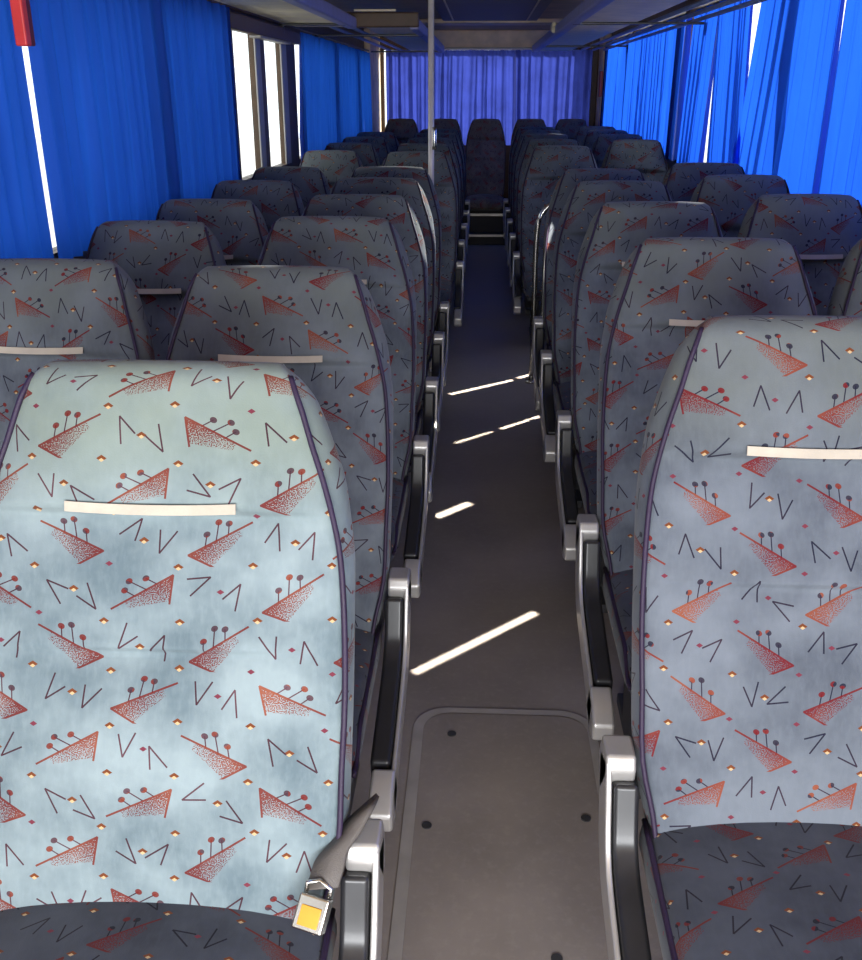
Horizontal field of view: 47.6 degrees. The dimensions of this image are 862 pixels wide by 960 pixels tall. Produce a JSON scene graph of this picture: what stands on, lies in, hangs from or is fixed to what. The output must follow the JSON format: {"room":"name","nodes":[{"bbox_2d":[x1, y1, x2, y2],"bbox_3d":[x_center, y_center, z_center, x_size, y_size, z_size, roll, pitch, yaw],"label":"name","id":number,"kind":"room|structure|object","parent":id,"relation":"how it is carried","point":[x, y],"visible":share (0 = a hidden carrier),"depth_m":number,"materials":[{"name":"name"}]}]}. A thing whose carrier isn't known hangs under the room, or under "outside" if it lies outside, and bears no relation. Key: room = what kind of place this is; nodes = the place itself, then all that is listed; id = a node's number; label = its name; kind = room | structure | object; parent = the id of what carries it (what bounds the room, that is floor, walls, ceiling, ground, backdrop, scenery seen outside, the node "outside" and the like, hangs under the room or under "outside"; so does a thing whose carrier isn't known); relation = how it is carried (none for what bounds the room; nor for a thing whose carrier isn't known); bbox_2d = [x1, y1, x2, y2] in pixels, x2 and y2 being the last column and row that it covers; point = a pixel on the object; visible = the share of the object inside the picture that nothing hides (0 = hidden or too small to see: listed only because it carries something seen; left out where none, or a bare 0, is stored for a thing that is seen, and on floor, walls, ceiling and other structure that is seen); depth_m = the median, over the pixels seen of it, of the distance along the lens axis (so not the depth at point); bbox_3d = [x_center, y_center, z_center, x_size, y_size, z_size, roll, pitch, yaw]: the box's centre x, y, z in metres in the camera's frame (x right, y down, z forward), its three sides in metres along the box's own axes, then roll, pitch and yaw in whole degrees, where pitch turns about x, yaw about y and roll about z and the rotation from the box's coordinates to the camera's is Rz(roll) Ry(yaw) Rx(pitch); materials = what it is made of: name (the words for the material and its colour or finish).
{"room":"vehicle interior","nodes":[
{"label":"vehicle interior","id":0,"kind":"room"},
{"bbox_2d":[10,0,35,45],"bbox_3d":[-1.002,-1.201,2.361,0.036,0.280,0.060,1,22,3],"label":"hammer","id":1,"kind":"object","parent":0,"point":[20,9],"visible":1,"depth_m":2.37,"materials":[{"name":"red plastic"}]},
{"bbox_2d":[52,2,363,258],"bbox_3d":[-0.978,-1.549,5.123,0.050,2.060,13.050,1,22,3],"label":"wall","id":2,"kind":"structure","parent":0,"point":[290,51],"depth_m":6.00,"materials":[{"name":"grey plastic"}]},
{"bbox_2d":[28,0,240,258],"bbox_3d":[-0.989,-1.388,3.607,0.090,0.790,2.240,1,22,3],"label":"curtain","id":3,"kind":"object","parent":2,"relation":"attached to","point":[135,99],"visible":0.95,"depth_m":3.20,"materials":[{"name":"blue fabric"}]},
{"bbox_2d":[253,38,266,166],"bbox_3d":[-0.928,-2.055,5.310,0.010,0.740,0.120,1,22,3],"label":"trim","id":4,"kind":"structure","parent":2,"relation":"attached to","point":[257,56],"depth_m":5.29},
{"bbox_2d":[230,11,299,44],"bbox_3d":[-0.901,-2.460,5.346,0.050,0.075,1.850,1,22,3],"label":"trim","id":5,"kind":"structure","parent":2,"relation":"attached to","point":[240,23],"depth_m":5.10,"materials":[{"name":"grey plastic"}]},
{"bbox_2d":[249,35,290,43],"bbox_3d":[-0.891,-2.456,5.455,0.060,0.013,0.850,1,22,3],"label":"trim","id":6,"kind":"structure","parent":2,"relation":"attached to","point":[264,38],"depth_m":5.34,"materials":[{"name":"grey metal"}]},
{"bbox_2d":[279,44,291,164],"bbox_3d":[-0.891,-2.327,5.987,0.010,0.740,0.160,1,22,3],"label":"trim","id":7,"kind":"structure","parent":2,"relation":"attached to","point":[283,59],"depth_m":5.97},
{"bbox_2d":[215,0,356,30],"bbox_3d":[-0.772,-1.978,3.995,0.410,0.115,4.400,1,22,3],"label":"luggage rack","id":8,"kind":"object","parent":2,"relation":"attached to","point":[297,13],"visible":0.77,"depth_m":4.90,"materials":[{"name":"grey plastic"}]},
{"bbox_2d":[207,0,368,51],"bbox_3d":[-0.902,-2.355,4.930,0.016,0.015,11.800,1,22,3],"label":"curtain rod","id":9,"kind":"object","parent":2,"relation":"attached to","point":[212,1],"visible":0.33,"depth_m":5.63,"materials":[{"name":"black metal"}]},
{"bbox_2d":[0,0,53,258],"bbox_3d":[-1.109,-0.500,1.395,0.088,0.790,2.447,1,22,3],"label":"curtain","id":10,"kind":"object","parent":9,"relation":"hanging from","point":[24,224],"visible":0.85,"depth_m":2.47,"materials":[{"name":"blue fabric"}]},
{"bbox_2d":[299,32,372,159],"bbox_3d":[-0.741,-3.209,8.160,0.092,0.780,4.000,1,22,3],"label":"curtain","id":11,"kind":"object","parent":9,"relation":"hanging from","point":[335,98],"visible":0.96,"depth_m":7.41,"materials":[{"name":"blue fabric"}]},
{"bbox_2d":[364,28,380,131],"bbox_3d":[-0.620,-3.770,10.658,0.065,2.060,1.000,1,22,3],"label":"trim","id":12,"kind":"structure","parent":2,"relation":"attached to","point":[374,57],"depth_m":10.38,"materials":[{"name":"grey plastic"}]},
{"bbox_2d":[314,9,444,52],"bbox_3d":[-0.363,-3.617,8.022,0.790,0.160,4.275,1,22,3],"label":"luggage rack","id":13,"kind":"object","parent":2,"relation":"attached to","point":[405,29],"visible":0.74,"depth_m":6.49,"materials":[{"name":"grey plastic"}]},
{"bbox_2d":[325,0,583,29],"bbox_3d":[0.318,-2.522,4.716,2.640,0.050,13.150,1,22,3],"label":"ceiling","id":14,"kind":"structure","parent":0,"point":[557,9],"depth_m":7.42,"materials":[{"name":"grey plastic"}]},
{"bbox_2d":[443,0,453,20],"bbox_3d":[-0.071,-2.011,3.567,0.010,0.008,10.500,1,22,3],"label":"trim","id":15,"kind":"structure","parent":14,"relation":"attached to","point":[444,1],"depth_m":7.16,"materials":[{"name":"grey plastic"}]},
{"bbox_2d":[419,19,561,49],"bbox_3d":[0.578,-4.343,9.554,1.500,0.175,2.200,1,22,3],"label":"trim","id":16,"kind":"structure","parent":14,"relation":"attached to","point":[448,38],"depth_m":10.19,"materials":[{"name":"grey plastic"}]},
{"bbox_2d":[445,47,531,49],"bbox_3d":[0.611,-4.508,10.204,1.600,0.018,0.070,1,22,3],"label":"trim","id":17,"kind":"structure","parent":16,"relation":"attached to","point":[446,48],"depth_m":10.17,"materials":[{"name":"grey plastic"}]},
{"bbox_2d":[434,0,551,20],"bbox_3d":[0.246,-2.035,3.593,0.820,0.018,10.600,1,22,3],"label":"trim","id":18,"kind":"structure","parent":14,"relation":"attached to","point":[460,10],"depth_m":7.27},
{"bbox_2d":[526,0,539,20],"bbox_3d":[0.558,-1.999,3.537,0.010,0.008,10.500,1,22,3],"label":"trim","id":19,"kind":"structure","parent":14,"relation":"attached to","point":[537,3],"depth_m":7.16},
{"bbox_2d":[380,37,591,204],"bbox_3d":[0.645,-3.962,11.138,2.540,2.060,0.060,1,22,3],"label":"wall","id":20,"kind":"structure","parent":0,"point":[382,70],"depth_m":11.05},
{"bbox_2d":[381,48,592,49],"bbox_3d":[0.626,-4.700,10.659,2.340,0.015,0.016,1,22,3],"label":"curtain rod","id":21,"kind":"object","parent":20,"relation":"attached to","point":[575,48],"visible":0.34,"depth_m":10.61,"materials":[{"name":"black metal"}]},
{"bbox_2d":[386,50,427,132],"bbox_3d":[-0.230,-4.253,10.888,0.535,0.985,0.067,1,22,3],"label":"curtain","id":22,"kind":"object","parent":21,"relation":"hanging from","point":[406,72],"visible":0.63,"depth_m":10.84,"materials":[{"name":"blue fabric"}]},
{"bbox_2d":[434,50,515,144],"bbox_3d":[0.497,-4.243,10.863,0.940,0.985,0.065,1,22,3],"label":"curtain","id":23,"kind":"object","parent":21,"relation":"hanging from","point":[469,85],"visible":0.81,"depth_m":10.82,"materials":[{"name":"blue fabric"}]},
{"bbox_2d":[516,50,592,127],"bbox_3d":[1.340,-4.217,10.798,0.830,0.985,0.099,1,22,3],"label":"curtain","id":24,"kind":"object","parent":21,"relation":"hanging from","point":[552,86],"visible":0.68,"depth_m":10.75,"materials":[{"name":"blue fabric"}]},
{"bbox_2d":[589,38,599,125],"bbox_3d":[1.789,-3.889,10.954,0.065,2.060,0.180,1,22,3],"label":"trim","id":25,"kind":"structure","parent":20,"relation":"attached to","point":[595,57],"depth_m":10.69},
{"bbox_2d":[332,245,662,959],"bbox_3d":[0.318,-0.559,5.503,2.640,0.060,13.150,1,22,3],"label":"floor","id":26,"kind":"structure","parent":0,"point":[494,625],"depth_m":3.31,"materials":[{"name":"plastic"}]},
{"bbox_2d":[0,258,154,448],"bbox_3d":[-0.877,0.163,2.084,0.469,1.146,0.802,1,22,3],"label":"seat","id":27,"kind":"object","parent":26,"relation":"on","point":[51,309],"visible":0.33,"depth_m":2.16,"materials":[{"name":"fabric"}]},
{"bbox_2d":[86,220,226,359],"bbox_3d":[-0.823,-0.089,2.713,0.469,1.146,0.802,1,22,3],"label":"seat","id":28,"kind":"object","parent":26,"relation":"on","point":[161,258],"visible":0.21,"depth_m":2.79,"materials":[{"name":"fabric"}]},
{"bbox_2d":[0,359,384,959],"bbox_3d":[-0.378,0.485,1.291,0.607,1.138,0.806,1,22,3],"label":"seat","id":29,"kind":"object","parent":26,"relation":"on","point":[177,547],"visible":1,"depth_m":1.38,"materials":[{"name":"fabric"}]},
{"bbox_2d":[0,902,336,959],"bbox_3d":[-0.409,0.727,1.244,0.520,0.133,0.535,1,22,3],"label":"seat cushion","id":30,"kind":"object","parent":29,"relation":"on","point":[28,930],"depth_m":1.36,"materials":[{"name":"fabric"}]},
{"bbox_2d":[156,199,268,264],"bbox_3d":[-0.788,-0.313,3.269,0.469,1.146,0.802,1,22,3],"label":"seat","id":31,"kind":"object","parent":26,"relation":"on","point":[239,227],"visible":0.22,"depth_m":3.34,"materials":[{"name":"fabric"}]},
{"bbox_2d":[211,180,304,231],"bbox_3d":[-0.750,-0.588,3.955,0.469,1.146,0.802,1,22,3],"label":"seat","id":32,"kind":"object","parent":26,"relation":"on","point":[275,199],"visible":0.18,"depth_m":4.03,"materials":[{"name":"fabric"}]},
{"bbox_2d":[166,265,410,831],"bbox_3d":[-0.335,0.184,2.042,0.572,1.138,0.806,1,22,3],"label":"seat","id":33,"kind":"object","parent":26,"relation":"on","point":[323,323],"visible":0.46,"depth_m":2.13,"materials":[{"name":"fabric"}]},
{"bbox_2d":[351,628,381,782],"bbox_3d":[-0.365,0.426,1.995,0.490,0.133,0.535,1,22,3],"label":"seat cushion","id":34,"kind":"object","parent":33,"relation":"on","point":[368,641],"depth_m":1.97,"materials":[{"name":"fabric"}]},
{"bbox_2d":[252,166,330,207],"bbox_3d":[-0.713,-0.867,4.650,0.469,1.146,0.802,1,22,3],"label":"seat","id":35,"kind":"object","parent":26,"relation":"on","point":[310,182],"visible":0.18,"depth_m":4.72,"materials":[{"name":"fabric"}]},
{"bbox_2d":[299,150,362,190],"bbox_3d":[-0.635,-1.369,5.901,0.469,1.146,0.802,1,22,3],"label":"seat","id":36,"kind":"object","parent":26,"relation":"on","point":[335,165],"visible":0.19,"depth_m":5.97,"materials":[{"name":"fabric"}]},
{"bbox_2d":[257,216,429,635],"bbox_3d":[-0.295,-0.151,2.876,0.572,1.138,0.806,1,22,3],"label":"seat","id":37,"kind":"object","parent":26,"relation":"on","point":[372,248],"visible":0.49,"depth_m":2.96,"materials":[{"name":"grey fabric"}]},
{"bbox_2d":[390,477,407,563],"bbox_3d":[-0.325,0.091,2.830,0.490,0.133,0.535,1,22,3],"label":"seat cushion","id":38,"kind":"object","parent":37,"relation":"on","point":[399,485],"depth_m":2.78,"materials":[{"name":"fabric"}]},
{"bbox_2d":[325,142,379,166],"bbox_3d":[-0.589,-1.711,6.754,0.469,1.146,0.802,1,22,3],"label":"seat","id":39,"kind":"object","parent":26,"relation":"on","point":[366,152],"visible":0.12,"depth_m":6.83,"materials":[{"name":"fabric"}]},
{"bbox_2d":[343,136,389,165],"bbox_3d":[-0.543,-2.045,7.588,0.469,1.146,0.802,1,22,3],"label":"seat","id":40,"kind":"object","parent":26,"relation":"on","point":[380,145],"visible":0.14,"depth_m":7.66,"materials":[{"name":"fabric"}]},
{"bbox_2d":[302,194,438,547],"bbox_3d":[-0.262,-0.396,3.488,0.572,1.138,0.806,1,22,3],"label":"seat","id":41,"kind":"object","parent":26,"relation":"on","point":[396,209],"visible":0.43,"depth_m":3.58,"materials":[{"name":"fabric"}]},
{"bbox_2d":[406,413,420,474],"bbox_3d":[-0.292,-0.154,3.441,0.490,0.133,0.535,1,22,3],"label":"seat cushion","id":42,"kind":"object","parent":41,"relation":"on","point":[417,424],"depth_m":3.46,"materials":[{"name":"fabric"}]},
{"bbox_2d":[356,132,398,151],"bbox_3d":[-0.498,-2.380,8.422,0.469,1.146,0.802,1,22,3],"label":"seat","id":43,"kind":"object","parent":26,"relation":"on","point":[390,138],"visible":0.15,"depth_m":8.50,"materials":[{"name":"fabric"}]},
{"bbox_2d":[330,177,444,472],"bbox_3d":[-0.230,-0.668,4.165,0.572,1.138,0.806,1,22,3],"label":"seat","id":44,"kind":"object","parent":26,"relation":"on","point":[410,189],"visible":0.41,"depth_m":4.25,"materials":[{"name":"grey fabric"}]},
{"bbox_2d":[421,363,429,403],"bbox_3d":[-0.260,-0.426,4.118,0.490,0.133,0.535,1,22,3],"label":"seat cushion","id":45,"kind":"object","parent":44,"relation":"on","point":[427,364],"depth_m":4.14,"materials":[{"name":"fabric"}]},
{"bbox_2d":[350,166,448,416],"bbox_3d":[-0.197,-0.909,4.767,0.572,1.138,0.806,1,22,3],"label":"seat","id":46,"kind":"object","parent":26,"relation":"on","point":[419,174],"visible":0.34,"depth_m":4.86,"materials":[{"name":"grey fabric"}]},
{"bbox_2d":[382,151,463,330],"bbox_3d":[-0.084,-1.373,5.923,0.572,1.138,0.806,1,22,3],"label":"seat","id":47,"kind":"object","parent":26,"relation":"on","point":[445,186],"visible":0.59,"depth_m":6.01,"materials":[{"name":"grey fabric"}]},
{"bbox_2d":[439,279,452,308],"bbox_3d":[-0.115,-1.131,5.877,0.490,0.133,0.535,1,22,3],"label":"seat cushion","id":48,"kind":"object","parent":47,"relation":"on","point":[446,288],"depth_m":5.72,"materials":[{"name":"fabric"}]},
{"bbox_2d":[395,143,464,294],"bbox_3d":[-0.048,-1.716,6.777,0.572,1.138,0.806,1,22,3],"label":"seat","id":49,"kind":"object","parent":26,"relation":"on","point":[443,148],"visible":0.16,"depth_m":6.86,"materials":[{"name":"grey fabric"}]},
{"bbox_2d":[428,0,436,371],"bbox_3d":[0.001,-1.576,5.215,0.070,2.042,0.070,1,22,3],"label":"pole","id":50,"kind":"object","parent":26,"relation":"on","point":[432,131],"visible":0.53,"depth_m":5.04,"materials":[{"name":"metal"}]},
{"bbox_2d":[405,137,466,271],"bbox_3d":[-0.003,-2.050,7.611,0.572,1.138,0.806,1,22,3],"label":"seat","id":51,"kind":"object","parent":26,"relation":"on","point":[449,142],"visible":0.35,"depth_m":7.70,"materials":[{"name":"grey fabric"}]},
{"bbox_2d":[413,133,468,252],"bbox_3d":[0.042,-2.385,8.445,0.572,1.138,0.806,1,22,3],"label":"seat","id":52,"kind":"object","parent":26,"relation":"on","point":[465,213],"visible":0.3,"depth_m":8.53,"materials":[{"name":"grey fabric"}]},
{"bbox_2d":[420,129,469,238],"bbox_3d":[0.085,-2.701,9.233,0.572,1.138,0.806,1,22,3],"label":"seat","id":53,"kind":"object","parent":26,"relation":"on","point":[454,131],"visible":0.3,"depth_m":9.32,"materials":[{"name":"grey fabric"}]},
{"bbox_2d":[462,205,502,231],"bbox_3d":[0.564,-2.770,10.529,2.260,0.300,0.665,1,22,3],"label":"step","id":54,"kind":"structure","parent":26,"relation":"on","point":[480,221],"depth_m":10.22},
{"bbox_2d":[384,118,418,144],"bbox_3d":[-0.336,-3.372,10.425,0.420,0.894,0.722,1,22,3],"label":"seat","id":55,"kind":"object","parent":54,"relation":"on","point":[403,129],"visible":0.32,"depth_m":10.52,"materials":[{"name":"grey fabric"}]},
{"bbox_2d":[434,119,461,137],"bbox_3d":[0.124,-3.363,10.403,0.420,0.894,0.722,1,22,3],"label":"seat","id":56,"kind":"object","parent":54,"relation":"on","point":[438,123],"visible":0.16,"depth_m":10.50,"materials":[{"name":"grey fabric"}]},
{"bbox_2d":[466,119,505,210],"bbox_3d":[0.578,-3.355,10.382,0.431,0.894,0.722,1,22,3],"label":"seat","id":57,"kind":"object","parent":54,"relation":"on","point":[485,143],"visible":0.87,"depth_m":10.51,"materials":[{"name":"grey fabric"}]},
{"bbox_2d":[466,194,502,209],"bbox_3d":[0.572,-2.968,10.407,0.404,0.140,0.482,1,22,3],"label":"seat cushion","id":58,"kind":"object","parent":57,"relation":"on","point":[477,201],"depth_m":10.21,"materials":[{"name":"grey fabric"}]},
{"bbox_2d":[510,119,545,146],"bbox_3d":[1.052,-3.346,10.360,0.420,0.894,0.722,1,22,3],"label":"seat","id":59,"kind":"object","parent":54,"relation":"on","point":[520,122],"visible":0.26,"depth_m":10.46,"materials":[{"name":"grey fabric"}]},
{"bbox_2d":[555,119,586,138],"bbox_3d":[1.492,-3.338,10.339,0.420,0.894,0.722,1,22,3],"label":"seat","id":60,"kind":"object","parent":54,"relation":"on","point":[569,127],"visible":0.26,"depth_m":10.43,"materials":[{"name":"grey fabric"}]},
{"bbox_2d":[468,232,504,244],"bbox_3d":[0.601,-2.511,10.145,0.460,0.106,0.265,1,22,3],"label":"step","id":61,"kind":"structure","parent":26,"relation":"on","point":[475,238],"depth_m":10.04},
{"bbox_2d":[388,707,608,959],"bbox_3d":[0.149,0.892,1.801,0.460,0.004,1.590,1,22,3],"label":"floor hatch","id":62,"kind":"object","parent":26,"relation":"on","point":[503,847],"visible":0.94,"depth_m":2.09,"materials":[{"name":"plastic"}]},
{"bbox_2d":[503,127,555,238],"bbox_3d":[0.970,-2.712,9.234,0.566,1.158,0.806,1,22,3],"label":"seat","id":63,"kind":"object","parent":26,"relation":"on","point":[505,200],"visible":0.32,"depth_m":9.34,"materials":[{"name":"grey fabric"}]},
{"bbox_2d":[505,130,561,273],"bbox_3d":[0.932,-2.434,8.539,0.566,1.158,0.806,1,22,3],"label":"seat","id":64,"kind":"object","parent":26,"relation":"on","point":[523,133],"visible":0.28,"depth_m":8.64,"materials":[{"name":"grey fabric"}]},
{"bbox_2d":[525,202,549,383],"bbox_3d":[0.780,-0.986,5.172,0.527,0.979,0.064,1,22,3],"label":"handrail","id":65,"kind":"object","parent":26,"relation":"on","point":[544,210],"visible":0.29,"depth_m":5.14,"materials":[{"name":"metal"}]},
{"bbox_2d":[506,134,568,291],"bbox_3d":[0.892,-2.136,7.798,0.566,1.158,0.806,1,22,3],"label":"seat","id":66,"kind":"object","parent":26,"relation":"on","point":[511,222],"visible":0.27,"depth_m":7.90,"materials":[{"name":"grey fabric"}]},
{"bbox_2d":[509,139,579,314],"bbox_3d":[0.849,-1.820,7.010,0.566,1.158,0.806,1,22,3],"label":"seat","id":67,"kind":"object","parent":26,"relation":"on","point":[533,143],"visible":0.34,"depth_m":7.11,"materials":[{"name":"grey fabric"}]},
{"bbox_2d":[512,145,596,333],"bbox_3d":[0.804,-1.489,6.185,0.566,1.158,0.806,1,22,3],"label":"seat","id":68,"kind":"object","parent":26,"relation":"on","point":[545,166],"visible":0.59,"depth_m":6.28,"materials":[{"name":"grey fabric"}]},
{"bbox_2d":[522,269,541,297],"bbox_3d":[0.821,-1.243,6.138,0.484,0.135,0.535,1,22,3],"label":"seat cushion","id":69,"kind":"object","parent":68,"relation":"on","point":[526,273],"depth_m":5.96,"materials":[{"name":"fabric"}]},
{"bbox_2d":[532,168,644,410],"bbox_3d":[0.749,-0.767,4.385,0.566,1.158,0.806,1,22,3],"label":"seat","id":70,"kind":"object","parent":26,"relation":"on","point":[570,178],"visible":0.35,"depth_m":4.49,"materials":[{"name":"grey fabric"}]},
{"bbox_2d":[546,345,555,386],"bbox_3d":[0.765,-0.520,4.338,0.484,0.135,0.535,1,22,3],"label":"seat cushion","id":71,"kind":"object","parent":70,"relation":"on","point":[549,347],"depth_m":4.17,"materials":[{"name":"fabric"}]},
{"bbox_2d":[574,126,615,145],"bbox_3d":[1.495,-2.544,8.788,0.474,1.178,0.802,1,22,3],"label":"seat","id":72,"kind":"object","parent":26,"relation":"on","point":[581,133],"visible":0.08,"depth_m":8.87,"materials":[{"name":"fabric"}]},
{"bbox_2d":[582,130,627,150],"bbox_3d":[1.454,-2.247,8.046,0.474,1.178,0.802,1,22,3],"label":"seat","id":73,"kind":"object","parent":26,"relation":"on","point":[591,136],"visible":0.14,"depth_m":8.12,"materials":[{"name":"fabric"}]},
{"bbox_2d":[539,180,671,507],"bbox_3d":[0.717,-0.532,3.801,0.566,1.158,0.806,1,22,3],"label":"seat","id":74,"kind":"object","parent":26,"relation":"on","point":[586,198],"visible":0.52,"depth_m":3.90,"materials":[{"name":"fabric"}]},
{"bbox_2d":[555,381,573,437],"bbox_3d":[0.734,-0.286,3.754,0.484,0.135,0.535,1,22,3],"label":"seat cushion","id":75,"kind":"object","parent":74,"relation":"on","point":[563,388],"depth_m":3.77,"materials":[{"name":"fabric"}]},
{"bbox_2d":[591,134,641,167],"bbox_3d":[1.414,-1.949,7.304,0.474,1.178,0.802,1,22,3],"label":"seat","id":76,"kind":"object","parent":26,"relation":"on","point":[599,149],"visible":0.2,"depth_m":7.38,"materials":[{"name":"fabric"}]},
{"bbox_2d":[601,139,667,182],"bbox_3d":[1.371,-1.633,6.517,0.474,1.178,0.802,1,22,3],"label":"seat","id":77,"kind":"object","parent":26,"relation":"on","point":[646,156],"visible":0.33,"depth_m":6.59,"materials":[{"name":"fabric"}]},
{"bbox_2d":[555,201,722,612],"bbox_3d":[0.686,-0.233,3.049,0.566,1.162,0.806,1,22,3],"label":"seat","id":78,"kind":"object","parent":26,"relation":"on","point":[616,229],"visible":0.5,"depth_m":3.14,"materials":[{"name":"grey fabric"}]},
{"bbox_2d":[574,450,596,515],"bbox_3d":[0.703,0.014,3.002,0.484,0.136,0.535,1,22,3],"label":"seat cushion","id":79,"kind":"object","parent":78,"relation":"on","point":[585,462],"depth_m":2.98,"materials":[{"name":"fabric"}]},
{"bbox_2d":[575,237,816,798],"bbox_3d":[0.649,0.082,2.260,0.589,1.166,0.806,1,22,3],"label":"seat","id":80,"kind":"object","parent":26,"relation":"on","point":[666,287],"visible":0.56,"depth_m":2.34,"materials":[{"name":"grey fabric"}]},
{"bbox_2d":[602,569,632,692],"bbox_3d":[0.666,0.329,2.213,0.505,0.136,0.535,1,22,3],"label":"seat cushion","id":81,"kind":"object","parent":80,"relation":"on","point":[617,584],"depth_m":2.22,"materials":[{"name":"fabric"}]},
{"bbox_2d":[662,162,744,201],"bbox_3d":[1.270,-0.807,4.458,0.474,1.178,0.802,1,22,3],"label":"seat","id":82,"kind":"object","parent":26,"relation":"on","point":[681,180],"visible":0.18,"depth_m":4.53,"materials":[{"name":"fabric"}]},
{"bbox_2d":[599,315,861,959],"bbox_3d":[0.564,0.414,1.427,0.589,1.170,0.806,1,22,3],"label":"seat","id":83,"kind":"object","parent":26,"relation":"on","point":[744,749],"visible":1,"depth_m":1.52,"materials":[{"name":"fabric"}]},
{"bbox_2d":[639,822,861,959],"bbox_3d":[0.582,0.662,1.380,0.505,0.137,0.535,1,22,3],"label":"seat cushion","id":84,"kind":"object","parent":83,"relation":"on","point":[718,890],"depth_m":1.41,"materials":[{"name":"fabric"}]},
{"bbox_2d":[690,174,789,236],"bbox_3d":[1.241,-0.554,3.828,0.474,1.178,0.802,1,22,3],"label":"seat","id":85,"kind":"object","parent":26,"relation":"on","point":[730,196],"visible":0.14,"depth_m":3.90,"materials":[{"name":"fabric"}]},
{"bbox_2d":[737,194,861,315],"bbox_3d":[1.222,-0.267,3.113,0.474,1.178,0.802,1,22,3],"label":"seat","id":86,"kind":"object","parent":26,"relation":"on","point":[823,229],"visible":0.31,"depth_m":3.18,"materials":[{"name":"fabric"}]},
{"bbox_2d":[827,238,861,315],"bbox_3d":[1.186,0.075,2.260,0.453,1.178,0.802,1,22,3],"label":"seat","id":87,"kind":"object","parent":26,"relation":"on","point":[846,298],"visible":0.2,"depth_m":2.37,"materials":[{"name":"fabric"}]},
{"bbox_2d":[611,0,718,169],"bbox_3d":[1.609,-1.500,5.002,0.050,2.060,13.050,1,22,3],"label":"wall","id":88,"kind":"structure","parent":0,"point":[670,163],"depth_m":6.98,"materials":[{"name":"grey plastic"}]},
{"bbox_2d":[598,71,602,96],"bbox_3d":[1.793,-4.185,10.328,0.033,0.252,0.054,1,22,3],"label":"hammer","id":89,"kind":"object","parent":88,"relation":"attached to","point":[600,72],"visible":1,"depth_m":10.31,"materials":[{"name":"red plastic"}]},
{"bbox_2d":[595,33,611,125],"bbox_3d":[1.857,-3.817,10.775,0.080,2.060,0.500,1,22,3],"label":"trim","id":90,"kind":"structure","parent":88,"relation":"attached to","point":[601,52],"depth_m":10.48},
{"bbox_2d":[532,0,767,51],"bbox_3d":[1.218,-2.742,5.900,0.820,0.115,8.700,1,22,3],"label":"luggage rack","id":91,"kind":"object","parent":88,"relation":"attached to","point":[591,20],"visible":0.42,"depth_m":5.52,"materials":[{"name":"grey plastic"}]},
{"bbox_2d":[550,22,556,32],"bbox_3d":[0.854,-3.153,6.822,0.044,0.072,0.262,1,22,3],"label":"reading lamp","id":92,"kind":"object","parent":91,"relation":"attached to","point":[552,25],"visible":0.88,"depth_m":6.72,"materials":[{"name":"beige plastic"}]},
{"bbox_2d":[607,0,722,42],"bbox_3d":[1.547,-2.407,4.830,0.016,0.015,11.900,1,22,3],"label":"curtain rod","id":93,"kind":"object","parent":88,"relation":"attached to","point":[717,2],"visible":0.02,"depth_m":6.29,"materials":[{"name":"black metal"}]},
{"bbox_2d":[598,33,635,132],"bbox_3d":[1.787,-3.764,9.408,0.086,0.880,2.180,1,22,3],"label":"curtain","id":94,"kind":"object","parent":93,"relation":"hanging from","point":[618,61],"visible":0.8,"depth_m":9.20,"materials":[{"name":"blue fabric"}]},
{"bbox_2d":[628,27,651,138],"bbox_3d":[1.708,-3.165,7.915,0.087,0.880,0.960,1,22,3],"label":"curtain","id":95,"kind":"object","parent":93,"relation":"hanging from","point":[643,46],"visible":0.71,"depth_m":7.88,"materials":[{"name":"blue fabric"}]},
{"bbox_2d":[643,14,691,160],"bbox_3d":[1.657,-2.748,6.877,0.088,0.880,1.240,1,22,3],"label":"curtain","id":96,"kind":"object","parent":93,"relation":"hanging from","point":[670,50],"visible":0.88,"depth_m":6.69,"materials":[{"name":"blue fabric"}]},
{"bbox_2d":[677,5,718,162],"bbox_3d":[1.590,-2.323,5.816,0.085,0.880,0.769,2,22,5],"label":"curtain","id":97,"kind":"object","parent":93,"relation":"hanging from","point":[697,99],"visible":0.94,"depth_m":5.75,"materials":[{"name":"blue fabric"}]},
{"bbox_2d":[736,0,844,193],"bbox_3d":[1.502,-1.663,4.173,0.086,0.880,1.315,1,22,4],"label":"curtain","id":98,"kind":"object","parent":93,"relation":"hanging from","point":[783,127],"visible":0.87,"depth_m":4.00,"materials":[{"name":"blue fabric"}]},
{"bbox_2d":[818,0,861,205],"bbox_3d":[1.382,-0.710,1.837,0.098,0.850,3.672,1,22,3],"label":"curtain","id":99,"kind":"object","parent":93,"relation":"hanging from","point":[841,172],"visible":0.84,"depth_m":3.40,"materials":[{"name":"blue fabric"}]},
{"bbox_2d":[706,0,752,163],"bbox_3d":[1.552,-2.012,5.042,0.087,0.880,0.840,1,22,3],"label":"curtain","id":100,"kind":"object","parent":88,"relation":"attached to","point":[733,40],"visible":0.77,"depth_m":5.01,"materials":[{"name":"blue fabric"}]},
{"label":"outside","id":101,"kind":"structure","parent":0,"visible":0},
{"bbox_2d":[36,137,707,247],"bbox_3d":[0.050,2.553,1.022,120.000,0.100,120.000,1,22,3],"label":"ground","id":102,"kind":"structure","parent":101,"point":[247,150],"depth_m":39.75,"materials":[{"name":"white"}]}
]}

